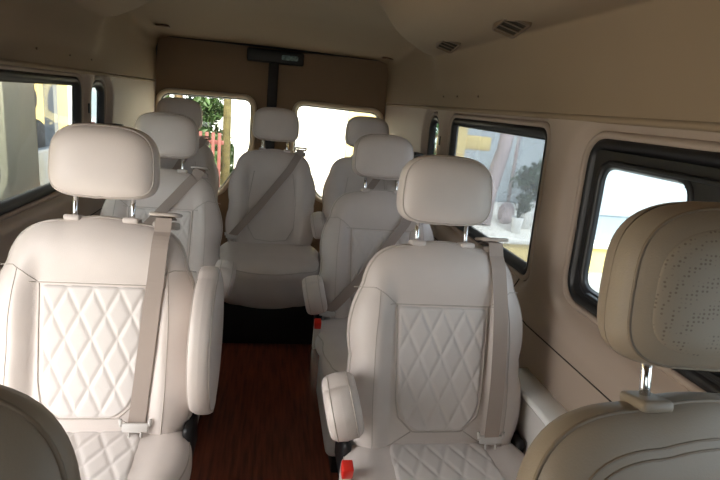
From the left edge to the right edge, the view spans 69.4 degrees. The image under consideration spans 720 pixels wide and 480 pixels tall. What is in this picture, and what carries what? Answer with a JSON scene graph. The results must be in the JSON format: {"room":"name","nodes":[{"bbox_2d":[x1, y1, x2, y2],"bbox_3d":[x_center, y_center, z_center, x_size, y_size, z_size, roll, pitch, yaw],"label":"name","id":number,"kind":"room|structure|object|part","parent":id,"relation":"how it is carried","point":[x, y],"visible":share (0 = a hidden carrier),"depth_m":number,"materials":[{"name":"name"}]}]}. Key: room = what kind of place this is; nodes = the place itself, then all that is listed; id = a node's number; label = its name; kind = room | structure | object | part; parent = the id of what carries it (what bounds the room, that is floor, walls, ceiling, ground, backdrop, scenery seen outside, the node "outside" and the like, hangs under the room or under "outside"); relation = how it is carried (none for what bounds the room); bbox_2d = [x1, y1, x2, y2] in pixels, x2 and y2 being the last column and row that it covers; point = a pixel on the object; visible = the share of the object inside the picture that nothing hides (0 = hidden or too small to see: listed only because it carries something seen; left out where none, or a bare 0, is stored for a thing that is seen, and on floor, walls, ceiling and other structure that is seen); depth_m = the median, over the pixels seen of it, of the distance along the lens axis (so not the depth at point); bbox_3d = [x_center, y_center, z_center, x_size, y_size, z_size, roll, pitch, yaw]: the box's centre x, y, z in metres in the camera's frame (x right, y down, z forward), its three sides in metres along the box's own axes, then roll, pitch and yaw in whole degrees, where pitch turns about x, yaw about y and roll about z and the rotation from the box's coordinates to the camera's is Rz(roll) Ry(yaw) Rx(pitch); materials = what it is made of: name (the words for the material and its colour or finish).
{"room":"vehicle interior","nodes":[
{"label":"vehicle interior","id":0,"kind":"room"},
{"bbox_2d":[0,82,39,200],"bbox_3d":[-1.267,0.075,1.606,0.060,1.550,1.183,3,15,-10],"label":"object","id":1,"kind":"structure","parent":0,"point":[19,160],"depth_m":1.95,"materials":[{"name":"silver metal"}]},
{"bbox_2d":[0,72,155,270],"bbox_3d":[-1.079,0.248,1.167,0.088,1.412,5.430,3,15,-10],"label":"wall","id":2,"kind":"structure","parent":0,"point":[127,99],"depth_m":2.37,"materials":[{"name":"beige plastic"}]},
{"bbox_2d":[0,64,83,221],"bbox_3d":[-1.166,-0.343,1.786,0.046,0.497,1.177,3,15,-10],"label":"window","id":3,"kind":"structure","parent":2,"relation":"in","point":[14,205],"depth_m":1.91,"materials":[{"name":"black rubber"}]},
{"bbox_2d":[0,58,154,81],"bbox_3d":[-0.978,-0.374,0.966,0.024,0.020,5.340,3,15,-10],"label":"trim","id":4,"kind":"structure","parent":2,"relation":"attached to","point":[4,61],"depth_m":1.99,"materials":[{"name":"plastic"}]},
{"bbox_2d":[91,76,106,123],"bbox_3d":[-1.285,-0.570,2.529,0.044,0.442,0.257,3,15,-10],"label":"window","id":5,"kind":"structure","parent":2,"relation":"in","point":[99,84],"depth_m":2.58,"materials":[{"name":"black rubber"}]},
{"bbox_2d":[156,37,277,245],"bbox_3d":[-1.094,-0.595,3.786,0.888,1.688,0.045,3,15,-10],"label":"door","id":6,"kind":"structure","parent":2,"relation":"in","point":[182,63],"depth_m":3.61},
{"bbox_2d":[155,88,256,194],"bbox_3d":[-1.115,-0.690,3.744,0.703,0.749,0.069,3,15,-10],"label":"window","id":7,"kind":"structure","parent":6,"relation":"attached to","point":[168,91],"depth_m":3.66,"materials":[{"name":"beige"}]},
{"bbox_2d":[247,47,303,148],"bbox_3d":[-0.658,-0.552,3.801,0.390,1.582,0.066,3,15,-10],"label":"cover","id":8,"kind":"object","parent":6,"relation":"attached to","point":[274,58],"visible":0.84,"depth_m":3.61,"materials":[{"name":"black plastic"}]},
{"bbox_2d":[190,335,338,479],"bbox_3d":[-0.318,0.973,1.491,1.740,0.040,5.430,3,15,-10],"label":"floor","id":9,"kind":"structure","parent":0,"point":[264,423],"depth_m":2.19,"materials":[{"name":"red wood"}]},
{"bbox_2d":[0,384,80,479],"bbox_3d":[-0.535,0.566,0.321,0.614,1.285,0.788,3,15,-10],"label":"passenger seat","id":10,"kind":"object","parent":9,"relation":"on","point":[34,445],"visible":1,"depth_m":0.53,"materials":[{"name":"beige leather"}]},
{"bbox_2d":[0,123,223,479],"bbox_3d":[-0.644,0.369,1.189,0.574,1.212,0.756,3,15,-10],"label":"passenger seat","id":11,"kind":"object","parent":9,"relation":"on","point":[106,323],"visible":0.9,"depth_m":1.31,"materials":[{"name":"beige leather"}]},
{"bbox_3d":[-0.741,-0.084,1.354,0.012,0.158,0.050,3,15,-10],"label":"headrest post","id":12,"kind":"part","parent":11,"relation":"part of","materials":[{"name":"silver metal"}]},
{"bbox_3d":[-0.683,0.285,1.320,0.251,0.329,0.089,3,15,-10],"label":"quilted panel","id":13,"kind":"part","parent":11,"relation":"part of","materials":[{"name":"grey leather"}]},
{"bbox_3d":[-0.691,0.268,1.369,0.520,0.648,0.234,3,15,-10],"label":"backrest","id":14,"kind":"part","parent":11,"relation":"part of","materials":[{"name":"beige leather"}]},
{"bbox_3d":[-0.668,0.529,1.162,0.299,0.018,0.425,3,15,-10],"label":"quilted panel","id":15,"kind":"part","parent":11,"relation":"part of","materials":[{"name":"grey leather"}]},
{"bbox_3d":[-0.602,-0.077,1.379,0.012,0.158,0.050,3,15,-10],"label":"headrest post","id":16,"kind":"part","parent":11,"relation":"part of","materials":[{"name":"silver metal"}]},
{"bbox_2d":[127,431,191,479],"bbox_3d":[-0.675,0.592,1.180,0.534,0.141,0.632,3,15,-10],"label":"seat cushion","id":17,"kind":"object","parent":11,"relation":"on","point":[151,455],"depth_m":1.27,"materials":[{"name":"beige leather"}]},
{"bbox_3d":[-0.412,0.269,1.400,0.054,0.400,0.374,3,15,-10],"label":"armrest","id":18,"kind":"part","parent":11,"relation":"part of","materials":[{"name":"beige leather"}]},
{"bbox_2d":[100,112,235,420],"bbox_3d":[-0.803,0.125,2.073,0.595,1.212,0.746,3,15,-10],"label":"passenger seat","id":19,"kind":"object","parent":9,"relation":"on","point":[176,136],"visible":0.27,"depth_m":2.21,"materials":[{"name":"beige leather"}]},
{"bbox_3d":[-0.853,0.039,2.206,0.251,0.329,0.089,3,15,-10],"label":"quilted panel","id":20,"kind":"part","parent":19,"relation":"part of","materials":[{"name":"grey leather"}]},
{"bbox_3d":[-0.861,0.022,2.255,0.520,0.648,0.234,3,15,-10],"label":"backrest","id":21,"kind":"part","parent":19,"relation":"part of","materials":[{"name":"beige leather"}]},
{"bbox_3d":[-0.772,-0.323,2.265,0.012,0.158,0.050,3,15,-10],"label":"headrest post","id":22,"kind":"part","parent":19,"relation":"part of","materials":[{"name":"silver metal"}]},
{"bbox_3d":[-0.583,0.164,2.201,0.112,0.166,0.226,3,15,-10],"label":"armrest","id":23,"kind":"part","parent":19,"relation":"part of","materials":[{"name":"beige leather"}]},
{"bbox_2d":[156,97,218,202],"bbox_3d":[-1.093,-0.164,2.975,0.534,1.262,0.746,3,15,-10],"label":"passenger seat","id":24,"kind":"object","parent":9,"relation":"on","point":[190,108],"visible":0.2,"depth_m":3.12,"materials":[{"name":"beige leather"}]},
{"bbox_3d":[-1.119,-0.289,3.157,0.520,0.648,0.233,3,15,-10],"label":"backrest","id":25,"kind":"part","parent":24,"relation":"part of","materials":[{"name":"beige leather"}]},
{"bbox_2d":[220,107,319,343],"bbox_3d":[-0.492,-0.076,2.868,0.570,1.262,0.752,3,15,-10],"label":"passenger seat","id":26,"kind":"object","parent":9,"relation":"on","point":[272,192],"visible":0.91,"depth_m":2.96,"materials":[{"name":"beige leather"}]},
{"bbox_2d":[220,241,319,308],"bbox_3d":[-0.507,0.169,2.878,0.570,0.242,0.648,3,15,-10],"label":"seat cushion","id":27,"kind":"object","parent":26,"relation":"on","point":[269,274],"depth_m":2.63,"materials":[{"name":"beige leather"}]},
{"bbox_3d":[-0.518,-0.202,3.053,0.520,0.648,0.233,3,15,-10],"label":"backrest","id":28,"kind":"part","parent":26,"relation":"part of","materials":[{"name":"beige leather"}]},
{"bbox_2d":[310,116,395,262],"bbox_3d":[0.013,-0.058,2.996,0.595,1.262,0.746,3,15,-10],"label":"passenger seat","id":29,"kind":"object","parent":9,"relation":"on","point":[341,179],"visible":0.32,"depth_m":3.11,"materials":[{"name":"beige leather"}]},
{"bbox_3d":[-0.237,-0.083,3.029,0.112,0.166,0.226,3,15,-10],"label":"armrest","id":30,"kind":"part","parent":29,"relation":"part of","materials":[{"name":"beige leather"}]},
{"bbox_3d":[0.017,-0.182,3.183,0.520,0.648,0.233,3,15,-10],"label":"backrest","id":31,"kind":"part","parent":29,"relation":"part of","materials":[{"name":"beige leather"}]},
{"bbox_2d":[302,134,433,472],"bbox_3d":[0.071,0.212,2.072,0.599,1.212,0.749,3,15,-10],"label":"passenger seat","id":32,"kind":"object","parent":9,"relation":"on","point":[360,224],"visible":0.41,"depth_m":2.19,"materials":[{"name":"beige leather"}]},
{"bbox_3d":[-0.183,0.228,2.117,0.112,0.168,0.224,3,15,-10],"label":"armrest","id":33,"kind":"part","parent":32,"relation":"part of","materials":[{"name":"beige leather"}]},
{"bbox_2d":[315,317,347,376],"bbox_3d":[0.089,0.436,2.076,0.534,0.141,0.632,3,15,-10],"label":"seat cushion","id":34,"kind":"object","parent":32,"relation":"on","point":[331,346],"depth_m":1.97,"materials":[{"name":"beige leather"}]},
{"bbox_3d":[-0.119,0.767,2.176,0.060,0.055,0.540,3,15,-10],"label":"floor rail","id":35,"kind":"part","parent":32,"relation":"part of","materials":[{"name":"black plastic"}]},
{"bbox_3d":[0.023,-0.240,2.250,0.012,0.158,0.050,3,15,-10],"label":"headrest post","id":36,"kind":"part","parent":32,"relation":"part of","materials":[{"name":"silver metal"}]},
{"bbox_3d":[0.073,0.113,2.264,0.520,0.648,0.234,3,15,-10],"label":"backrest","id":37,"kind":"part","parent":32,"relation":"part of","materials":[{"name":"beige leather"}]},
{"bbox_3d":[0.081,0.130,2.216,0.251,0.329,0.089,3,15,-10],"label":"quilted panel","id":38,"kind":"part","parent":32,"relation":"part of","materials":[{"name":"grey leather"}]},
{"bbox_2d":[322,155,524,479],"bbox_3d":[0.208,0.434,1.268,0.600,1.212,0.750,3,15,-10],"label":"passenger seat","id":39,"kind":"object","parent":9,"relation":"on","point":[430,387],"visible":0.98,"depth_m":1.40,"materials":[{"name":"beige leather"}]},
{"bbox_3d":[-0.043,0.418,1.305,0.112,0.170,0.222,3,15,-10],"label":"armrest","id":40,"kind":"part","parent":39,"relation":"part of","materials":[{"name":"beige leather"}]},
{"bbox_3d":[0.159,-0.018,1.446,0.012,0.158,0.050,3,15,-10],"label":"headrest post","id":41,"kind":"part","parent":39,"relation":"part of","materials":[{"name":"silver metal"}]},
{"bbox_2d":[339,442,524,479],"bbox_3d":[0.226,0.658,1.272,0.534,0.141,0.632,3,15,-10],"label":"seat cushion","id":42,"kind":"object","parent":39,"relation":"on","point":[371,460],"depth_m":1.35,"materials":[{"name":"beige leather"}]},
{"bbox_3d":[0.210,0.335,1.461,0.520,0.648,0.234,3,15,-10],"label":"backrest","id":43,"kind":"part","parent":39,"relation":"part of","materials":[{"name":"beige leather"}]},
{"bbox_3d":[0.218,0.351,1.412,0.251,0.329,0.089,3,15,-10],"label":"quilted panel","id":44,"kind":"part","parent":39,"relation":"part of","materials":[{"name":"grey leather"}]},
{"bbox_3d":[0.233,0.595,1.254,0.299,0.018,0.425,3,15,-10],"label":"quilted panel","id":45,"kind":"part","parent":39,"relation":"part of","materials":[{"name":"grey leather"}]},
{"bbox_3d":[0.299,-0.011,1.471,0.012,0.158,0.050,3,15,-10],"label":"headrest post","id":46,"kind":"part","parent":39,"relation":"part of","materials":[{"name":"silver metal"}]},
{"bbox_2d":[516,368,566,454],"bbox_3d":[0.489,0.730,1.499,0.084,0.580,0.410,3,15,-10],"label":"locker","id":47,"kind":"object","parent":9,"relation":"on","point":[539,407],"visible":0.25,"depth_m":1.45,"materials":[{"name":"grey plastic"}]},
{"bbox_3d":[0.516,0.461,1.429,0.084,0.022,0.410,3,15,-10],"label":"locker lid","id":48,"kind":"part","parent":47,"relation":"part of","materials":[{"name":"beige plastic"}]},
{"bbox_2d":[516,201,719,479],"bbox_3d":[0.470,0.640,0.506,0.614,1.245,0.788,3,15,-10],"label":"passenger seat","id":49,"kind":"object","parent":9,"relation":"on","point":[658,305],"visible":1,"depth_m":0.64,"materials":[{"name":"beige leather"}]},
{"bbox_3d":[0.440,0.545,0.703,0.597,0.656,0.246,3,15,-10],"label":"backrest","id":50,"kind":"part","parent":49,"relation":"part of","materials":[{"name":"beige leather"}]},
{"bbox_3d":[0.379,0.187,0.690,0.014,0.160,0.052,3,15,-10],"label":"headrest post","id":51,"kind":"part","parent":49,"relation":"part of","materials":[{"name":"silver metal"}]},
{"bbox_2d":[0,0,719,122],"bbox_3d":[-0.164,-0.573,1.091,1.760,0.461,5.366,3,15,-10],"label":"ceiling","id":52,"kind":"structure","parent":0,"point":[651,59],"depth_m":1.71,"materials":[{"name":"fabric"}]},
{"bbox_2d":[155,24,169,27],"bbox_3d":[-1.158,-1.258,3.055,0.076,0.012,0.060,3,15,-10],"label":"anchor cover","id":53,"kind":"object","parent":52,"relation":"attached to","point":[157,25],"visible":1,"depth_m":3.03,"materials":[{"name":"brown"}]},
{"bbox_2d":[436,41,460,52],"bbox_3d":[0.331,-0.734,1.953,0.069,0.051,0.103,2,15,-14],"label":"ceiling vent","id":54,"kind":"object","parent":52,"relation":"in","point":[449,47],"visible":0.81,"depth_m":1.96,"materials":[{"name":"brown plastic"}]},
{"bbox_2d":[492,19,531,38],"bbox_3d":[0.417,-0.590,1.430,0.073,0.053,0.107,2,15,-14],"label":"ceiling vent","id":55,"kind":"object","parent":52,"relation":"in","point":[510,29],"visible":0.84,"depth_m":1.44,"materials":[{"name":"brown plastic"}]},
{"bbox_2d":[384,103,719,411],"bbox_3d":[0.579,0.337,1.463,0.088,1.412,5.430,3,15,-10],"label":"wall","id":56,"kind":"structure","parent":0,"point":[545,309],"depth_m":1.49,"materials":[{"name":"beige plastic"}]},
{"bbox_2d":[156,36,377,60],"bbox_3d":[-0.653,-0.545,3.830,1.728,1.663,0.056,3,15,-10],"label":"trim","id":57,"kind":"structure","parent":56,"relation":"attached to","point":[234,43],"depth_m":3.60,"materials":[{"name":"plastic"}]},
{"bbox_2d":[274,50,387,252],"bbox_3d":[-0.222,-0.548,3.942,0.888,1.688,0.045,3,15,-10],"label":"door","id":58,"kind":"structure","parent":56,"relation":"in","point":[321,78],"depth_m":3.76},
{"bbox_2d":[290,100,383,202],"bbox_3d":[-0.178,-0.640,3.911,0.703,0.749,0.069,3,15,-10],"label":"window","id":59,"kind":"structure","parent":58,"relation":"attached to","point":[375,112],"depth_m":3.81,"materials":[{"name":"beige"}]},
{"bbox_2d":[425,112,438,154],"bbox_3d":[0.393,-0.464,2.785,0.044,0.434,0.227,3,15,-10],"label":"window","id":60,"kind":"structure","parent":56,"relation":"in","point":[434,118],"depth_m":2.83,"materials":[{"name":"black rubber"}]},
{"bbox_2d":[414,152,423,157],"bbox_3d":[0.322,-0.470,2.926,0.060,0.040,0.100,3,15,-10],"label":"window catch","id":61,"kind":"structure","parent":60,"relation":"attached to","point":[416,154],"depth_m":2.88,"materials":[{"name":"black plastic"}]},
{"bbox_2d":[446,113,550,280],"bbox_3d":[0.504,-0.228,2.101,0.046,0.526,0.967,3,15,-10],"label":"window","id":62,"kind":"structure","parent":56,"relation":"in","point":[515,152],"depth_m":1.89,"materials":[{"name":"clear glass"}]},
{"bbox_2d":[434,237,611,401],"bbox_3d":[0.507,0.225,1.772,0.005,0.024,2.700,3,15,-10],"label":"trim","id":63,"kind":"structure","parent":56,"relation":"attached to","point":[597,389],"depth_m":1.41,"materials":[{"name":"black"}]},
{"bbox_2d":[386,103,719,132],"bbox_3d":[0.619,-0.288,1.250,0.024,0.020,5.340,3,15,-10],"label":"trim","id":64,"kind":"structure","parent":56,"relation":"attached to","point":[645,122],"depth_m":1.30,"materials":[{"name":"plastic"}]},
{"bbox_2d":[562,131,719,393],"bbox_3d":[0.740,0.160,0.656,0.047,0.490,1.707,3,15,-10],"label":"window","id":65,"kind":"structure","parent":56,"relation":"in","point":[694,164],"depth_m":1.25,"materials":[{"name":"black rubber"}]},
{"label":"outside","id":66,"kind":"structure","parent":0,"visible":0},
{"bbox_2d":[212,117,601,292],"bbox_3d":[-1.749,-0.702,10.021,60.000,0.100,70.000,3,15,-10],"label":"ground","id":67,"kind":"structure","parent":66,"point":[594,279],"depth_m":7.22,"materials":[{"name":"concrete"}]},
{"bbox_2d":[38,84,58,185],"bbox_3d":[-3.128,-0.639,4.332,1.700,2.350,4.240,3,15,-10],"label":"van","id":68,"kind":"object","parent":67,"relation":"on","point":[50,98],"visible":0.02,"depth_m":3.86,"materials":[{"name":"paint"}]},
{"bbox_2d":[35,91,45,147],"bbox_3d":[-2.637,-0.533,3.828,0.534,1.212,0.746,3,15,-10],"label":"passenger seat","id":69,"kind":"object","parent":68,"relation":"in","point":[40,125],"visible":0.02,"depth_m":4.00,"materials":[{"name":"grey fabric"}]},
{"bbox_3d":[-2.665,-0.635,4.016,0.520,0.648,0.233,3,15,-10],"label":"backrest","id":70,"kind":"part","parent":69,"relation":"part of","materials":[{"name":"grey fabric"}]},
{"bbox_2d":[34,84,68,128],"bbox_3d":[-8.803,-3.972,10.068,3.800,4.820,20.300,3,15,-10],"label":"building","id":71,"kind":"structure","parent":67,"relation":"on","point":[62,93],"depth_m":12.81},
{"bbox_2d":[67,85,96,124],"bbox_3d":[-4.974,-3.091,10.149,0.850,3.820,1.800,3,15,-10],"label":"building","id":72,"kind":"structure","parent":67,"relation":"on","point":[69,88],"depth_m":9.52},
{"bbox_2d":[91,122,223,186],"bbox_3d":[-3.025,-0.949,7.554,2.000,1.360,0.052,3,15,-10],"label":"slatted fence","id":73,"kind":"object","parent":67,"relation":"on","point":[212,141],"visible":0.09,"depth_m":7.57,"materials":[{"name":"red paint"}]},
{"bbox_3d":[-3.017,-1.053,7.539,2.000,0.930,0.028,3,15,-10],"label":"fence rail","id":74,"kind":"part","parent":73,"relation":"part of","materials":[{"name":"red paint"}]},
{"bbox_2d":[165,95,233,184],"bbox_3d":[-3.179,-3.123,8.958,2.230,4.828,1.954,2,15,-15],"label":"leafy tree","id":75,"kind":"object","parent":67,"relation":"on","point":[212,108],"visible":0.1,"depth_m":9.56,"materials":[{"name":"green plant"}]},
{"bbox_2d":[221,99,231,184],"bbox_3d":[-2.030,-2.454,8.023,0.130,4.220,0.130,3,15,-10],"label":"post","id":76,"kind":"object","parent":67,"relation":"on","point":[225,171],"visible":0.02,"depth_m":8.20,"materials":[{"name":"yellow wood"}]},
{"bbox_2d":[234,100,348,195],"bbox_3d":[-1.416,-3.689,10.828,1.860,5.320,5.300,3,15,-10],"label":"building","id":77,"kind":"structure","parent":67,"relation":"on","point":[321,130],"depth_m":8.83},
{"bbox_2d":[345,111,374,156],"bbox_3d":[-0.074,-3.617,11.067,0.850,5.320,5.300,3,15,-10],"label":"building","id":78,"kind":"structure","parent":67,"relation":"on","point":[348,149],"depth_m":8.89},
{"bbox_2d":[434,124,438,154],"bbox_3d":[0.685,-1.248,6.340,0.942,3.265,0.888,3,15,-10],"label":"leafy tree","id":79,"kind":"object","parent":67,"relation":"on","point":[437,126],"visible":0.02,"depth_m":6.25,"materials":[{"name":"green plant"}]},
{"bbox_2d":[589,240,609,272],"bbox_3d":[6.275,0.054,9.146,11.250,0.425,2.960,3,15,-10],"label":"terrace","id":80,"kind":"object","parent":67,"relation":"on","point":[600,247],"visible":0.02,"depth_m":7.23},
{"bbox_2d":[595,170,686,240],"bbox_3d":[7.668,-1.297,8.020,9.050,3.000,0.630,3,15,-10],"label":"building","id":81,"kind":"structure","parent":80,"relation":"on","point":[625,194],"depth_m":7.27,"materials":[{"name":"grey"}]},
{"bbox_3d":[7.538,-0.029,8.364,9.050,0.360,0.600,3,15,-10],"label":"panel","id":82,"kind":"part","parent":81,"relation":"part of","materials":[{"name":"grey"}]},
{"bbox_3d":[7.685,-1.471,7.976,9.050,2.640,0.630,3,15,-10],"label":"panel","id":83,"kind":"part","parent":81,"relation":"part of","materials":[{"name":"white"}]}
]}

